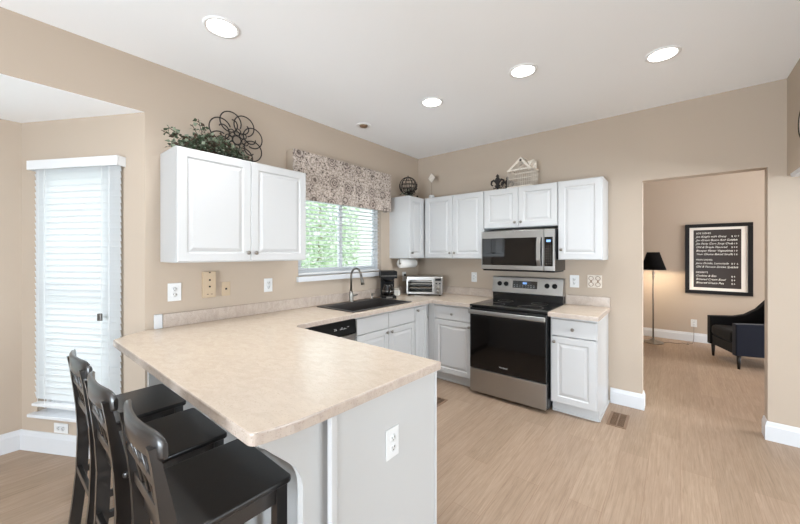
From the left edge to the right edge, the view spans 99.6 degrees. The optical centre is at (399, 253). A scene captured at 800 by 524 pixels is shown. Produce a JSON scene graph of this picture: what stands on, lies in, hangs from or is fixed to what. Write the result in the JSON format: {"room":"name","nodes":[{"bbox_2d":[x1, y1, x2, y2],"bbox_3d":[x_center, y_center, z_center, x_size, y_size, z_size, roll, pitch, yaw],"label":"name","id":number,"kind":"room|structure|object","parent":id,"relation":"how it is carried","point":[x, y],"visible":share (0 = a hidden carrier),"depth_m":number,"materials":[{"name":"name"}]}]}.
{"room":"kitchen","nodes":[
{"label":"kitchen","id":0,"kind":"room"},
{"bbox_2d":[0,119,21,434],"bbox_3d":[-3.354,0.237,1.891,0.120,2.398,1.644,0,0,39],"label":"wall","id":1,"kind":"structure","parent":0,"point":[10,131],"depth_m":2.45,"materials":[{"name":"beige paint"}]},
{"bbox_2d":[0,74,142,122],"bbox_3d":[-3.011,-1.012,1.592,1.076,0.104,2.810,0,0,39],"label":"ceiling","id":2,"kind":"structure","parent":0,"point":[21,101],"depth_m":2.18,"materials":[{"name":"paint"}]},
{"bbox_2d":[22,112,144,435],"bbox_3d":[-2.279,0.237,2.457,1.131,2.398,0.120,0,0,10],"label":"wall","id":3,"kind":"structure","parent":0,"point":[123,135],"depth_m":2.37,"materials":[{"name":"beige paint"}]},
{"bbox_2d":[0,429,89,458],"bbox_3d":[-3.294,1.365,1.117,0.953,0.142,3.923,0,0,39],"label":"baseboard","id":4,"kind":"structure","parent":3,"relation":"attached to","point":[22,439],"depth_m":2.43,"materials":[{"name":"white paint"}]},
{"bbox_2d":[27,399,75,422],"bbox_3d":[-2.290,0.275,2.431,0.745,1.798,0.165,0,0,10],"label":"window sill","id":5,"kind":"structure","parent":3,"relation":"in","point":[47,413],"depth_m":2.42,"materials":[{"name":"white paint"}]},
{"bbox_2d":[54,423,68,433],"bbox_3d":[-2.425,1.252,2.418,0.125,0.070,0.009,0,0,11],"label":"wall outlet","id":6,"kind":"object","parent":3,"relation":"attached to","point":[63,428],"visible":1,"depth_m":2.42,"materials":[{"name":"white plastic"}]},
{"bbox_2d":[26,155,125,409],"bbox_3d":[-2.270,0.216,2.360,0.772,1.750,0.082,0,0,10],"label":"window blind","id":7,"kind":"object","parent":3,"relation":"attached to","point":[78,247],"visible":0.94,"depth_m":2.37,"materials":[{"name":"plastic"}]},
{"bbox_2d":[0,7,417,386],"bbox_3d":[-2.010,0.059,2.054,0.120,2.754,7.240,0,0,39],"label":"wall","id":8,"kind":"structure","parent":0,"point":[32,50],"depth_m":2.49,"materials":[{"name":"beige paint"}]},
{"bbox_2d":[168,283,180,301],"bbox_3d":[-1.619,0.278,2.428,0.008,0.128,0.085,0,0,39],"label":"wall outlet","id":9,"kind":"object","parent":8,"relation":"attached to","point":[174,289],"visible":1,"depth_m":2.42,"materials":[{"name":"white plastic"}]},
{"bbox_2d":[202,271,215,297],"bbox_3d":[-1.467,0.239,2.595,0.033,0.198,0.090,0,0,39],"label":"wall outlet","id":10,"kind":"object","parent":8,"relation":"attached to","point":[208,278],"visible":1,"depth_m":2.58,"materials":[{"name":"beige plastic"}]},
{"bbox_2d":[222,281,229,295],"bbox_3d":[-1.393,0.283,2.705,0.008,0.112,0.065,0,0,39],"label":"phone jack","id":11,"kind":"object","parent":8,"relation":"attached to","point":[225,285],"visible":1,"depth_m":2.70,"materials":[{"name":"beige plastic"}]},
{"bbox_2d":[160,145,305,262],"bbox_3d":[-1.231,-0.317,2.629,0.354,0.756,0.975,0,0,39],"label":"upper cabinet","id":12,"kind":"object","parent":8,"relation":"attached to","point":[214,207],"visible":1,"depth_m":2.40,"materials":[{"name":"white wood"}]},
{"bbox_2d":[162,118,252,160],"bbox_3d":[-1.380,-0.821,2.467,0.222,0.252,0.627,0,0,39],"label":"ivy","id":13,"kind":"object","parent":12,"relation":"on","point":[207,142],"visible":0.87,"depth_m":2.40,"materials":[{"name":"green leaf"},{"name":"dark green leaf"},{"name":"grey-green leaf"}]},
{"bbox_2d":[208,111,262,161],"bbox_3d":[-1.315,-0.913,2.726,0.012,0.437,0.437,0,0,39],"label":"medallion","id":14,"kind":"object","parent":12,"relation":"on","point":[220,117],"visible":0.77,"depth_m":2.74,"materials":[{"name":"metal"}]},
{"bbox_2d":[264,278,271,291],"bbox_3d":[-1.163,0.280,2.985,0.008,0.118,0.078,0,0,39],"label":"wall outlet","id":15,"kind":"object","parent":8,"relation":"attached to","point":[268,281],"visible":1,"depth_m":2.98,"materials":[{"name":"white plastic"}]},
{"bbox_2d":[162,285,492,327],"bbox_3d":[-0.269,0.474,3.186,1.136,0.096,3.039,0,0,39],"label":"backsplash","id":16,"kind":"structure","parent":8,"relation":"attached to","point":[212,314],"depth_m":3.01,"materials":[{"name":"laminate"}]},
{"bbox_2d":[297,206,378,281],"bbox_3d":[-0.631,-0.271,3.704,0.150,1.087,1.210,0,0,39],"label":"window","id":17,"kind":"structure","parent":8,"relation":"in","point":[305,278],"depth_m":3.72,"materials":[{"name":"white paint"}]},
{"bbox_2d":[298,200,378,274],"bbox_3d":[-0.630,-0.302,3.703,0.070,1.023,1.174,0,0,39],"label":"window blind","id":18,"kind":"object","parent":17,"relation":"attached to","point":[309,201],"visible":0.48,"depth_m":3.65,"materials":[{"name":"plastic"}]},
{"bbox_2d":[286,148,390,212],"bbox_3d":[-0.580,-0.725,3.607,0.121,0.450,1.345,0,0,39],"label":"window valance","id":19,"kind":"object","parent":8,"relation":"attached to","point":[328,180],"visible":0.79,"depth_m":3.47,"materials":[{"name":"fabric"}]},
{"bbox_2d":[402,272,405,280],"bbox_3d":[0.064,0.306,4.466,0.030,0.120,0.075,0,0,39],"label":"wall outlet","id":20,"kind":"object","parent":8,"relation":"attached to","point":[403,273],"visible":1,"depth_m":4.46,"materials":[{"name":"white plastic"}]},
{"bbox_2d":[389,195,424,257],"bbox_3d":[0.198,-0.317,4.372,0.354,0.756,0.612,0,0,39],"label":"upper cabinet","id":21,"kind":"object","parent":8,"relation":"attached to","point":[407,214],"visible":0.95,"depth_m":4.15,"materials":[{"name":"white wood"}]},
{"bbox_2d":[397,258,416,267],"bbox_3d":[0.092,0.122,4.288,0.112,0.120,0.316,0,0,39],"label":"paper towel holder","id":22,"kind":"object","parent":21,"relation":"attached to","point":[401,263],"visible":1,"depth_m":4.21,"materials":[{"name":"white paper"}]},
{"bbox_2d":[399,176,417,196],"bbox_3d":[0.112,-0.841,4.285,0.250,0.290,0.228,0,0,39],"label":"globe","id":23,"kind":"object","parent":21,"relation":"on","point":[410,191],"visible":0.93,"depth_m":4.26,"materials":[{"name":"metal"}]},
{"bbox_2d":[0,0,799,158],"bbox_3d":[0.744,-1.368,-0.203,7.240,0.100,7.240,0,0,39],"label":"ceiling","id":24,"kind":"structure","parent":0,"point":[340,65],"depth_m":2.19,"materials":[{"name":"paint"}]},
{"bbox_2d":[202,16,239,38],"bbox_3d":[-1.040,-1.314,1.970,0.196,0.008,0.196,0,0,39],"label":"recessed light","id":25,"kind":"object","parent":24,"relation":"in","point":[218,26],"visible":1,"depth_m":1.96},
{"bbox_2d":[356,123,370,128],"bbox_3d":[-0.375,-1.307,3.481,0.150,0.022,0.149,0,0,39],"label":"recessed light","id":26,"kind":"object","parent":24,"relation":"in","point":[359,125],"visible":1,"depth_m":3.46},
{"bbox_2d":[421,97,442,107],"bbox_3d":[0.279,-1.314,2.944,0.196,0.008,0.196,0,0,39],"label":"recessed light","id":27,"kind":"object","parent":24,"relation":"in","point":[430,102],"visible":1,"depth_m":2.94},
{"bbox_2d":[509,63,537,77],"bbox_3d":[0.888,-1.314,2.437,0.196,0.008,0.196,0,0,39],"label":"recessed light","id":28,"kind":"object","parent":24,"relation":"in","point":[524,70],"visible":1,"depth_m":2.43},
{"bbox_2d":[644,45,681,62],"bbox_3d":[1.737,-1.314,2.235,0.196,0.008,0.196,0,0,39],"label":"recessed light","id":29,"kind":"object","parent":24,"relation":"in","point":[665,53],"visible":1,"depth_m":2.23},
{"bbox_2d":[0,335,799,523],"bbox_3d":[1.343,1.486,1.633,8.800,0.100,11.400,0,0,39],"label":"floor","id":30,"kind":"structure","parent":0,"point":[698,452],"depth_m":2.31,"materials":[{"name":"brown wood"}]},
{"bbox_2d":[67,349,185,523],"bbox_3d":[-1.450,0.965,1.795,0.410,0.942,0.434,0,0,39],"label":"bar stool","id":31,"kind":"object","parent":30,"relation":"on","point":[150,403],"visible":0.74,"depth_m":1.76,"materials":[{"name":"black wood"}]},
{"bbox_2d":[83,371,226,523],"bbox_3d":[-1.059,0.965,1.470,0.410,0.942,0.434,0,0,39],"label":"bar stool","id":32,"kind":"object","parent":30,"relation":"on","point":[189,433],"visible":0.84,"depth_m":1.42,"materials":[{"name":"black wood"}]},
{"bbox_2d":[118,399,290,523],"bbox_3d":[-0.680,0.965,1.186,0.410,0.942,0.434,0,0,40],"label":"bar stool","id":33,"kind":"object","parent":30,"relation":"on","point":[232,482],"visible":0.95,"depth_m":1.14,"materials":[{"name":"black wood"}]},
{"bbox_2d":[147,371,436,523],"bbox_3d":[-0.819,0.999,1.912,1.861,0.874,0.890,0,0,39],"label":"base cabinet","id":34,"kind":"object","parent":30,"relation":"on","point":[338,468],"visible":0.36,"depth_m":1.35,"materials":[{"name":"white wood"}]},
{"bbox_2d":[113,285,492,446],"bbox_3d":[-0.062,0.492,2.827,1.911,0.136,3.334,0,0,39],"label":"countertop","id":35,"kind":"structure","parent":34,"relation":"on","point":[254,369],"depth_m":1.65,"materials":[{"name":"laminate"}]},
{"bbox_2d":[348,267,364,301],"bbox_3d":[-0.434,0.330,3.548,0.224,0.366,0.115,0,0,39],"label":"faucet","id":36,"kind":"object","parent":35,"relation":"on","point":[351,295],"visible":1,"depth_m":3.56,"materials":[{"name":"metal"}]},
{"bbox_2d":[317,297,411,312],"bbox_3d":[-0.342,0.625,3.451,0.522,0.223,0.845,0,0,39],"label":"sink","id":37,"kind":"object","parent":35,"relation":"in","point":[364,304],"visible":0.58,"depth_m":3.58,"materials":[{"name":"black metal"}]},
{"bbox_2d":[379,270,396,298],"bbox_3d":[-0.138,0.362,3.940,0.190,0.320,0.259,0,0,-9],"label":"coffee maker","id":38,"kind":"object","parent":35,"relation":"on","point":[387,277],"visible":1,"depth_m":3.87,"materials":[{"name":"black plastic"}]},
{"bbox_2d":[382,278,394,281],"bbox_3d":[-0.139,0.309,3.948,0.176,0.050,0.176,0,0,-9],"label":"basket","id":39,"kind":"object","parent":38,"relation":"on","point":[383,279],"depth_m":3.89,"materials":[{"name":"black plastic"}]},
{"bbox_2d":[394,288,399,294],"bbox_3d":[-0.042,0.479,4.242,0.070,0.085,0.060,0,0,22],"label":"cup holder","id":40,"kind":"object","parent":35,"relation":"on","point":[396,290],"visible":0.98,"depth_m":4.22,"materials":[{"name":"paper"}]},
{"bbox_2d":[406,275,442,295],"bbox_3d":[0.314,0.405,4.267,0.440,0.235,0.287,0,0,8],"label":"toaster oven","id":41,"kind":"object","parent":35,"relation":"on","point":[415,284],"visible":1,"depth_m":4.18,"materials":[{"name":"metal"}]},
{"bbox_2d":[409,286,431,287],"bbox_3d":[0.272,0.424,4.301,0.312,0.005,0.170,0,0,8],"label":"tray","id":42,"kind":"object","parent":41,"relation":"on","point":[409,286],"depth_m":4.29,"materials":[{"name":"metal"}]},
{"bbox_2d":[386,424,398,461],"bbox_3d":[-0.031,0.788,1.408,0.008,0.125,0.078,0,0,39],"label":"wall outlet","id":43,"kind":"object","parent":34,"relation":"attached to","point":[392,434],"visible":1,"depth_m":1.40,"materials":[{"name":"white plastic"}]},
{"bbox_2d":[390,434,395,441],"bbox_3d":[-0.029,0.768,1.407,0.002,0.033,0.033,0,0,39],"label":"receptacle","id":44,"kind":"object","parent":43,"relation":"attached to","point":[392,436],"depth_m":1.41,"materials":[{"name":"white plastic"}]},
{"bbox_2d":[390,443,395,451],"bbox_3d":[-0.029,0.808,1.407,0.002,0.033,0.033,0,0,39],"label":"receptacle","id":45,"kind":"object","parent":43,"relation":"attached to","point":[392,445],"depth_m":1.41,"materials":[{"name":"white plastic"}]},
{"bbox_2d":[304,319,355,340],"bbox_3d":[-0.802,1.006,2.936,0.590,0.860,0.605,0,0,39],"label":"dishwasher","id":46,"kind":"object","parent":30,"relation":"on","point":[346,329],"visible":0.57,"depth_m":2.85,"materials":[{"name":"black plastic"}]},
{"bbox_2d":[354,306,414,354],"bbox_3d":[-0.331,0.999,3.508,0.630,0.874,0.862,0,0,39],"label":"base cabinet","id":47,"kind":"object","parent":30,"relation":"on","point":[393,330],"visible":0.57,"depth_m":3.35,"materials":[{"name":"white wood"}]},
{"bbox_2d":[414,303,428,358],"bbox_3d":[0.040,0.999,3.960,0.630,0.874,0.300,0,0,39],"label":"base cabinet","id":48,"kind":"object","parent":30,"relation":"on","point":[421,321],"visible":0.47,"depth_m":3.77,"materials":[{"name":"white wood"}]},
{"bbox_2d":[437,397,446,406],"bbox_3d":[0.329,1.433,3.228,0.120,0.005,0.300,0,0,39],"label":"floor vent","id":49,"kind":"object","parent":30,"relation":"in","point":[440,400],"visible":0.32,"depth_m":3.29,"materials":[{"name":"brown metal"}]},
{"bbox_2d":[429,303,470,386],"bbox_3d":[0.722,0.999,3.933,0.551,0.874,0.630,0,0,39],"label":"base cabinet","id":50,"kind":"object","parent":30,"relation":"on","point":[449,325],"visible":0.67,"depth_m":3.71,"materials":[{"name":"white wood"}]},
{"bbox_2d":[468,276,564,410],"bbox_3d":[1.201,0.849,3.475,0.759,1.175,0.692,0,0,39],"label":"electric range","id":51,"kind":"object","parent":30,"relation":"on","point":[510,331],"visible":1,"depth_m":3.27,"materials":[{"name":"black glass"}]},
{"bbox_2d":[470,298,563,313],"bbox_3d":[1.198,0.529,3.472,0.759,0.020,0.590,0,0,39],"label":"cooktop","id":52,"kind":"object","parent":51,"relation":"in","point":[509,305],"depth_m":3.40,"materials":[{"name":"glass"}]},
{"bbox_2d":[551,314,609,421],"bbox_3d":[1.682,0.999,3.147,0.382,0.874,0.630,0,0,39],"label":"base cabinet","id":53,"kind":"object","parent":30,"relation":"on","point":[579,348],"visible":0.98,"depth_m":2.94,"materials":[{"name":"white wood"}]},
{"bbox_2d":[548,294,610,321],"bbox_3d":[1.676,0.493,3.139,0.395,0.134,0.647,0,0,39],"label":"countertop","id":54,"kind":"structure","parent":53,"relation":"on","point":[589,308],"depth_m":3.20,"materials":[{"name":"laminate"}]},
{"bbox_2d":[606,411,629,428],"bbox_3d":[1.881,1.433,2.913,0.140,0.005,0.300,0,0,39],"label":"floor vent","id":55,"kind":"object","parent":30,"relation":"in","point":[616,419],"visible":1,"depth_m":2.90,"materials":[{"name":"brown metal"}]},
{"bbox_2d":[643,252,665,344],"bbox_3d":[4.077,0.709,5.444,0.340,1.455,0.340,0,0,39],"label":"floor lamp","id":56,"kind":"object","parent":30,"relation":"on","point":[653,261],"visible":0.97,"depth_m":5.38,"materials":[{"name":"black metal"}]},
{"bbox_2d":[707,300,764,368],"bbox_3d":[4.627,1.016,4.359,0.780,0.840,0.700,0,0,20],"label":"armchair","id":57,"kind":"object","parent":30,"relation":"on","point":[741,335],"visible":0.42,"depth_m":4.33,"materials":[{"name":"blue fabric"}]},
{"bbox_2d":[712,325,731,341],"bbox_3d":[4.552,1.061,4.387,0.620,0.150,0.514,0,0,20],"label":"cushion","id":58,"kind":"object","parent":57,"relation":"on","point":[723,333],"depth_m":4.49,"materials":[{"name":"black fabric"}]},
{"bbox_2d":[418,78,799,427],"bbox_3d":[3.047,0.059,2.513,7.120,2.754,0.120,0,0,39],"label":"wall","id":59,"kind":"structure","parent":0,"point":[743,129],"depth_m":3.12,"materials":[{"name":"beige paint"}]},
{"bbox_2d":[425,191,494,258],"bbox_3d":[0.709,-0.317,4.121,0.810,0.756,0.354,0,0,39],"label":"upper cabinet","id":60,"kind":"object","parent":59,"relation":"attached to","point":[454,224],"visible":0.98,"depth_m":3.98,"materials":[{"name":"white wood"}]},
{"bbox_2d":[428,174,434,197],"bbox_3d":[0.405,-0.860,4.338,0.075,0.328,0.075,0,0,-6],"label":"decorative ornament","id":61,"kind":"object","parent":60,"relation":"on","point":[431,178],"visible":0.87,"depth_m":4.32,"materials":[{"name":"white plastic"}]},
{"bbox_2d":[471,272,476,281],"bbox_3d":[0.915,0.293,4.176,0.072,0.118,0.008,0,0,39],"label":"wall outlet","id":62,"kind":"object","parent":59,"relation":"attached to","point":[473,274],"visible":1,"depth_m":4.17,"materials":[{"name":"white plastic"}]},
{"bbox_2d":[484,182,557,230],"bbox_3d":[1.319,-0.482,3.621,0.765,0.426,0.354,0,0,39],"label":"upper cabinet","id":63,"kind":"object","parent":59,"relation":"attached to","point":[531,206],"visible":0.98,"depth_m":3.48,"materials":[{"name":"white wood"}]},
{"bbox_2d":[490,174,504,189],"bbox_3d":[1.091,-0.791,3.779,0.168,0.190,0.036,0,0,39],"label":"fleur de lis","id":64,"kind":"object","parent":63,"relation":"on","point":[497,180],"visible":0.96,"depth_m":3.77,"materials":[{"name":"metal"}]},
{"bbox_2d":[501,176,508,188],"bbox_3d":[1.199,-0.777,3.769,0.143,0.162,0.036,0,0,19],"label":"fleur de lis","id":65,"kind":"object","parent":63,"relation":"on","point":[507,178],"visible":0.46,"depth_m":3.77,"materials":[{"name":"metal"}]},
{"bbox_2d":[481,229,564,272],"bbox_3d":[1.290,-0.026,3.587,0.752,0.424,0.442,0,0,39],"label":"microwave","id":66,"kind":"object","parent":63,"relation":"attached to","point":[534,250],"visible":0.98,"depth_m":3.41,"materials":[{"name":"silver metal"}]},
{"bbox_2d":[507,157,538,187],"bbox_3d":[1.310,-0.851,3.597,0.271,0.310,0.201,0,0,43],"label":"birdcage","id":67,"kind":"object","parent":63,"relation":"on","point":[531,164],"visible":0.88,"depth_m":3.56,"materials":[{"name":"beige wood"}]},
{"bbox_2d":[570,275,578,287],"bbox_3d":[1.787,0.286,3.462,0.085,0.125,0.008,0,0,39],"label":"wall outlet","id":68,"kind":"object","parent":59,"relation":"attached to","point":[574,279],"visible":1,"depth_m":3.46,"materials":[{"name":"white plastic"}]},
{"bbox_2d":[558,176,607,259],"bbox_3d":[1.762,-0.317,3.259,0.375,0.756,0.354,0,0,39],"label":"upper cabinet","id":69,"kind":"object","parent":59,"relation":"attached to","point":[582,203],"visible":1,"depth_m":3.14,"materials":[{"name":"white wood"}]},
{"bbox_2d":[566,294,609,307],"bbox_3d":[1.875,0.474,3.382,0.395,0.096,0.019,0,0,39],"label":"backsplash","id":70,"kind":"structure","parent":59,"relation":"attached to","point":[570,299],"depth_m":3.37,"materials":[{"name":"laminate"}]},
{"bbox_2d":[587,275,601,287],"bbox_3d":[1.926,0.278,3.346,0.125,0.125,0.012,0,0,39],"label":"switch plate","id":71,"kind":"object","parent":59,"relation":"attached to","point":[593,281],"visible":1,"depth_m":3.35,"materials":[{"name":"beige plastic"}]},
{"bbox_2d":[610,387,644,410],"bbox_3d":[2.170,1.365,3.221,0.266,0.142,0.136,0,0,39],"label":"baseboard","id":72,"kind":"structure","parent":59,"relation":"attached to","point":[617,396],"depth_m":3.17,"materials":[{"name":"white paint"}]},
{"bbox_2d":[762,415,799,447],"bbox_3d":[4.242,1.365,1.524,3.578,0.142,0.136,0,0,39],"label":"baseboard","id":73,"kind":"structure","parent":59,"relation":"attached to","point":[771,431],"depth_m":2.56,"materials":[{"name":"white paint"}]},
{"bbox_2d":[643,170,764,333],"bbox_3d":[5.481,-0.064,5.011,6.520,3.000,0.120,0,0,39],"label":"wall","id":74,"kind":"structure","parent":0,"point":[669,205],"depth_m":5.54,"materials":[{"name":"beige paint"}]},
{"bbox_2d":[643,327,709,343],"bbox_3d":[5.283,1.365,5.085,5.880,0.142,0.016,0,0,39],"label":"baseboard","id":75,"kind":"structure","parent":74,"relation":"attached to","point":[670,334],"depth_m":5.63,"materials":[{"name":"white paint"}]},
{"bbox_2d":[691,319,696,326],"bbox_3d":[4.783,1.136,5.500,0.075,0.120,0.008,0,0,39],"label":"wall outlet","id":76,"kind":"object","parent":74,"relation":"attached to","point":[693,322],"visible":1,"depth_m":5.50,"materials":[{"name":"white plastic"}]},
{"bbox_2d":[685,222,752,296],"bbox_3d":[4.990,0.088,5.311,0.780,1.115,0.035,0,0,39],"label":"print","id":77,"kind":"object","parent":74,"relation":"attached to","point":[719,256],"visible":1,"depth_m":5.30},
{"bbox_2d":[787,59,799,175],"bbox_3d":[0.713,0.059,-0.255,0.142,2.754,7.120,0,0,39],"label":"wall","id":78,"kind":"structure","parent":0,"point":[793,80],"depth_m":2.40,"materials":[{"name":"beige paint"}]},
{"bbox_2d":[790,167,799,176],"bbox_3d":[1.954,-0.604,1.214,0.200,0.090,3.125,0,0,39],"label":"trim","id":79,"kind":"structure","parent":78,"relation":"attached to","point":[796,173],"depth_m":2.40,"materials":[{"name":"white paint"}]},
{"bbox_2d":[798,112,799,136],"bbox_3d":[2.620,-0.856,2.197,0.012,0.224,0.224,0,0,39],"label":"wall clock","id":80,"kind":"object","parent":78,"relation":"attached to","point":[799,112],"visible":1,"depth_m":2.25,"materials":[{"name":"metal"}]},
{"label":"outside","id":81,"kind":"structure","parent":0,"visible":0},
{"bbox_3d":[-7.925,1.671,11.425,18.850,0.230,28.000,0,0,39],"label":"ground","id":82,"kind":"structure","parent":81,"visible":0},
{"bbox_2d":[301,201,362,267],"bbox_3d":[-2.315,-0.508,9.475,2.646,4.135,2.400,0,0,39],"label":"tree","id":83,"kind":"object","parent":82,"relation":"on","point":[333,247],"visible":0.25,"depth_m":9.05,"materials":[{"name":"green plant"}]},
{"bbox_2d":[301,202,370,267],"bbox_3d":[-5.086,-0.844,17.115,6.030,4.800,8.000,0,0,39],"label":"house","id":84,"kind":"structure","parent":82,"relation":"on","point":[362,252],"depth_m":16.30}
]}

